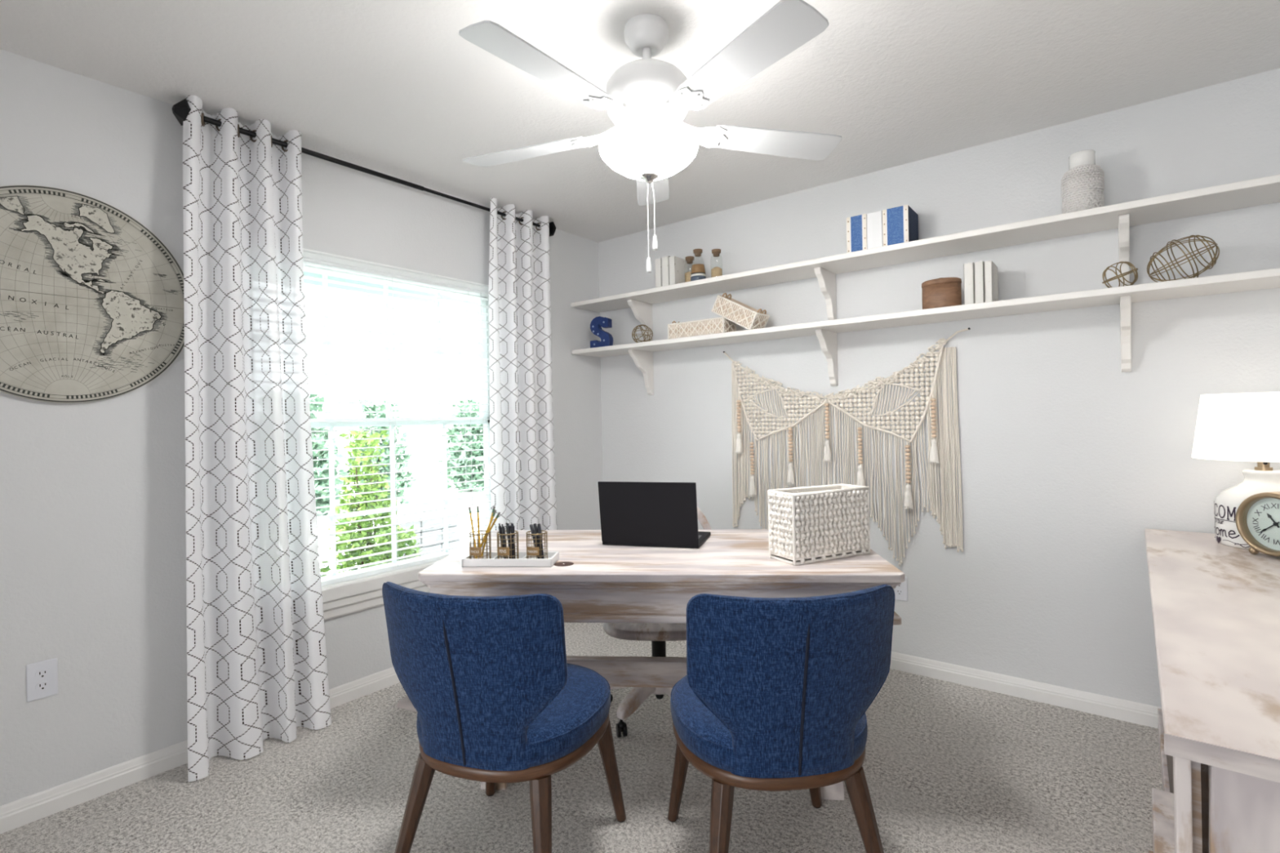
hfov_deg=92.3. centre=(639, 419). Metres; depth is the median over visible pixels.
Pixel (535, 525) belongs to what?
marker
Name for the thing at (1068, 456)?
wall
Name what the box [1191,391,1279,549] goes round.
table lamp
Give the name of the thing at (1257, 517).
mantel clock
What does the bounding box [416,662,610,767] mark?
seat cushion
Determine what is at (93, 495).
wall
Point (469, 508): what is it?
pencil
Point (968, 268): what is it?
book
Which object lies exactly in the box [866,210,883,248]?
book
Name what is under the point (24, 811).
baseboard
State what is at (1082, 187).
ceramic vase
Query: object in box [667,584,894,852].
dining chair
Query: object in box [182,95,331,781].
curtain
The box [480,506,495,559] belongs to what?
pencil
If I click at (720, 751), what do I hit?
seat cushion
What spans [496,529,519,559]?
cup
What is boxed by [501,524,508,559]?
pen
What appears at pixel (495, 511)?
pencil
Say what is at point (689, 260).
bottle
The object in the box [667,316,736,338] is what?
box
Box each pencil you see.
[468,506,478,559]
[473,511,500,559]
[475,510,496,559]
[476,505,480,559]
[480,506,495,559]
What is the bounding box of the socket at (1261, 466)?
[1253,462,1272,471]
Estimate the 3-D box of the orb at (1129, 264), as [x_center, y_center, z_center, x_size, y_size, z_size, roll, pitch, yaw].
[1.791,-0.535,2.295,0.113,0.106,0.101,-1,0,9]
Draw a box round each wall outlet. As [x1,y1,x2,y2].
[26,657,57,702]
[893,576,907,601]
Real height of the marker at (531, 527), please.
0.124 m
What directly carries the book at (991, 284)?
on the wall shelf at (642, 353)
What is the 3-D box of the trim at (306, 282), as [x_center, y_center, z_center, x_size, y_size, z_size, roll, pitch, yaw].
[-1.564,-0.866,3.254,0.628,0.230,5.400,-1,0,38]
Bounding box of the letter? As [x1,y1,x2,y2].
[590,316,613,347]
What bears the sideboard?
on the floor
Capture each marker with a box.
[529,524,540,559]
[533,523,540,555]
[537,523,544,559]
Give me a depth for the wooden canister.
2.65 m
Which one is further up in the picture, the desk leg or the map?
the map
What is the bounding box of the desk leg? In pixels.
[395,695,417,712]
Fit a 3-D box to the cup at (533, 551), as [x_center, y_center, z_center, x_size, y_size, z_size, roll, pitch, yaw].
[-0.348,0.430,2.076,0.073,0.099,0.075,-1,0,9]
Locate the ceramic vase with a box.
[1061,149,1104,213]
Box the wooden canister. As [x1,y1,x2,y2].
[921,277,961,309]
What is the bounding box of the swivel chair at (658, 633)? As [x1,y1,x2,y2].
[602,506,711,737]
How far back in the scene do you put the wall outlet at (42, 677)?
1.98 m
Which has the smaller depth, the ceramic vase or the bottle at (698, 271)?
the ceramic vase
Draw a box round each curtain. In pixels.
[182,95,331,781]
[488,197,557,530]
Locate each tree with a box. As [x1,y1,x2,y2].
[309,391,351,515]
[346,395,417,506]
[436,397,484,493]
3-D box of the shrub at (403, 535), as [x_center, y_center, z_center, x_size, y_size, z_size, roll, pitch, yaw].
[-1.582,1.081,4.012,0.512,0.781,0.527,-1,0,12]
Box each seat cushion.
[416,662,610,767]
[670,675,867,776]
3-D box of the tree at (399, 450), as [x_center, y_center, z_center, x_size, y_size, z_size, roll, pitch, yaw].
[-4.589,0.562,10.794,1.194,1.981,1.242,-1,0,38]
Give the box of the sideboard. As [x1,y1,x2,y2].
[1144,528,1279,852]
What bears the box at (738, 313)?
on the wall shelf at (642, 353)
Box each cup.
[468,530,491,559]
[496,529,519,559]
[525,529,547,559]
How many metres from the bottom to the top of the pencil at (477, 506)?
0.187 m
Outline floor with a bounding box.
[0,622,1162,852]
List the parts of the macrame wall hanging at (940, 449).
knotted panel, hanging cord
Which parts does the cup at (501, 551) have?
label plate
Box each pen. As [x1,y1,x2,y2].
[497,523,505,559]
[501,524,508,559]
[506,523,511,559]
[511,523,514,559]
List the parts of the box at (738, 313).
rope handle, rope handle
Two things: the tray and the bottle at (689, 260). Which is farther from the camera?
the bottle at (689, 260)
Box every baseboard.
[0,666,399,834]
[889,651,1161,728]
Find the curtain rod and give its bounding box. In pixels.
[172,98,555,236]
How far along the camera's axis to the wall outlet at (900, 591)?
2.97 m
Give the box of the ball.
[631,324,653,342]
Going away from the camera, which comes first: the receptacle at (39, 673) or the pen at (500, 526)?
the receptacle at (39, 673)
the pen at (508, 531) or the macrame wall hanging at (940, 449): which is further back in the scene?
the macrame wall hanging at (940, 449)
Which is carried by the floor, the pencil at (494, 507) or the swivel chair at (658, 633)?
the swivel chair at (658, 633)
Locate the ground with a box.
[316,449,484,575]
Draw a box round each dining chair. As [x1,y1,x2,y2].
[382,581,626,852]
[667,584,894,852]
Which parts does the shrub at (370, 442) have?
stem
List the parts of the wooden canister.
lid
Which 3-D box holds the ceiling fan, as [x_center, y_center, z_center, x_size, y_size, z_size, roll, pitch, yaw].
[-0.003,-0.825,1.851,1.255,0.751,1.204,-1,0,38]
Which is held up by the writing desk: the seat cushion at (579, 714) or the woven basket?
the woven basket
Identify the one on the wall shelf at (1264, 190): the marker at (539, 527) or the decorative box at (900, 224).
the decorative box at (900, 224)
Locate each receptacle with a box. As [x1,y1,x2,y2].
[35,669,49,678]
[35,680,49,690]
[895,589,902,595]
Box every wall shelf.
[570,174,1279,341]
[571,267,1279,395]
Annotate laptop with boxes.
[597,481,711,548]
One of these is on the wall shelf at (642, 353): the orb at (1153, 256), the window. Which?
the orb at (1153, 256)
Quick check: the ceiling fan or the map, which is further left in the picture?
the map
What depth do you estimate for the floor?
2.02 m
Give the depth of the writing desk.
1.96 m
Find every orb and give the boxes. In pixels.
[1102,261,1137,288]
[1146,235,1219,282]
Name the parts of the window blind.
rail, ladder cord, ladder cord, pull cord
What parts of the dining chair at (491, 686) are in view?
leg, backrest, leg, seat rail, leg, leg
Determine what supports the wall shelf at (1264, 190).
attached to the wall at (1068, 456)
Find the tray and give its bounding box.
[462,551,559,567]
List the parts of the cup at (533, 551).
label plate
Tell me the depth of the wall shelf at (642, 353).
2.61 m
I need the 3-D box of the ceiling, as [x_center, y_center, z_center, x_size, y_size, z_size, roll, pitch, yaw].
[-1.388,-1.214,-0.084,3.850,0.080,8.450,-1,0,38]
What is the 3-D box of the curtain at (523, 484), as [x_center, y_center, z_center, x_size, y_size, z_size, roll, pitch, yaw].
[-0.642,0.025,3.486,0.132,2.442,0.499,-1,0,38]
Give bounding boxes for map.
[0,185,184,403]
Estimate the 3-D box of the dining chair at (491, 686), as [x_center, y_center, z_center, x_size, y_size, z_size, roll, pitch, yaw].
[-0.369,0.831,1.728,0.519,0.832,0.600,-1,0,18]
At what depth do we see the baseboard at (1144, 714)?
2.65 m
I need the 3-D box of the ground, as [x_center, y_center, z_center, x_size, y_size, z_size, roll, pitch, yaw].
[-9.336,1.667,13.753,25.840,0.100,48.000,-1,0,38]
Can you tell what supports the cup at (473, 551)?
on the tray
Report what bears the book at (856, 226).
on the wall shelf at (1264, 190)
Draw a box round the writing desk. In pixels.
[417,528,905,800]
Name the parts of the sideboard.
corner post, panel, shaped leg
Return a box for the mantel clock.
[1235,491,1279,556]
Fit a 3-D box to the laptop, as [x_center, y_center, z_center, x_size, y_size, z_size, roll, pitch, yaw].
[0.064,0.355,2.417,0.376,0.247,0.298,-1,0,16]
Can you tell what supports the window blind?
attached to the window
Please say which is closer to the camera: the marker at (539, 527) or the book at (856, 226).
the marker at (539, 527)
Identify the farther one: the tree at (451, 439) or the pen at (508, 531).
the tree at (451, 439)
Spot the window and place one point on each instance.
(348, 597)
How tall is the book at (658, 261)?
0.182 m
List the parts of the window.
sash, sash, frame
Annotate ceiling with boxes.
[0,0,1279,242]
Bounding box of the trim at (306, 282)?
[303,271,477,311]
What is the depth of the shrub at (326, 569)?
3.57 m
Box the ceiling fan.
[458,0,841,272]
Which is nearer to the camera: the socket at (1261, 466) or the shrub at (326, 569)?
the socket at (1261, 466)
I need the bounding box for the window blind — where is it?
[302,248,491,586]
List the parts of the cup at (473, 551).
label plate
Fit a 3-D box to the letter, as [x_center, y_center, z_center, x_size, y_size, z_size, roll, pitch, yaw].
[-0.245,-0.546,3.866,0.148,0.200,0.054,-1,0,30]
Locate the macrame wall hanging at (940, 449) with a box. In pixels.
[723,327,970,566]
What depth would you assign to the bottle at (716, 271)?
3.39 m
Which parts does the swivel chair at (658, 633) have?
leg, leg, seat, post, screw rod, leg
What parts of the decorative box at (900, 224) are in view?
spine trim, spine panel, spine trim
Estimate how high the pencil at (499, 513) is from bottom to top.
0.164 m
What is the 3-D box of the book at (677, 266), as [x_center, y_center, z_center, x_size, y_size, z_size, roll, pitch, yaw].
[0.223,-0.846,3.577,0.041,0.178,0.130,-1,0,38]
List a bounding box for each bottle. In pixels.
[684,256,693,282]
[690,248,706,281]
[710,248,722,277]
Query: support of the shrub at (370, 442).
on the ground
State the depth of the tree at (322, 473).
9.67 m
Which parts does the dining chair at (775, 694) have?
leg, leg, seat rail, backrest, leg, leg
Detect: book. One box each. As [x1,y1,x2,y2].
[654,257,662,287]
[661,256,671,286]
[668,256,687,284]
[846,213,867,253]
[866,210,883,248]
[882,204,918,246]
[963,262,974,304]
[973,261,984,303]
[984,260,998,302]
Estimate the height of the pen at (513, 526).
0.127 m
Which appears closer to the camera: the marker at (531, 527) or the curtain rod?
the marker at (531, 527)
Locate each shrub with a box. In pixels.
[320,560,329,577]
[327,428,404,573]
[368,524,426,567]
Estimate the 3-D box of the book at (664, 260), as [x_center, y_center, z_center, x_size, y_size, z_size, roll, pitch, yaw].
[0.185,-0.849,3.606,0.051,0.186,0.130,-1,0,38]
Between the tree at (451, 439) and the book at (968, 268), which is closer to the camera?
the book at (968, 268)
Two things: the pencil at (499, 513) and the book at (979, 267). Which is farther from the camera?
the book at (979, 267)
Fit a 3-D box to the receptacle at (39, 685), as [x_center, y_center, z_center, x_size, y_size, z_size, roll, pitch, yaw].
[-1.922,0.858,1.979,0.002,0.029,0.034,-1,0,38]
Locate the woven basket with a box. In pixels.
[767,483,870,565]
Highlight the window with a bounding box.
[303,264,491,620]
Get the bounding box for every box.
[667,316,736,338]
[711,293,769,329]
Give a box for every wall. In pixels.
[0,48,602,805]
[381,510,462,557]
[598,67,1279,707]
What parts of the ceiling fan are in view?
blade, blade, pull chain, lamp shade, pull knob, blade, pull chain, pull knob, blade, blade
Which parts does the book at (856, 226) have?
spine trim, spine panel, spine trim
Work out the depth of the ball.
3.67 m

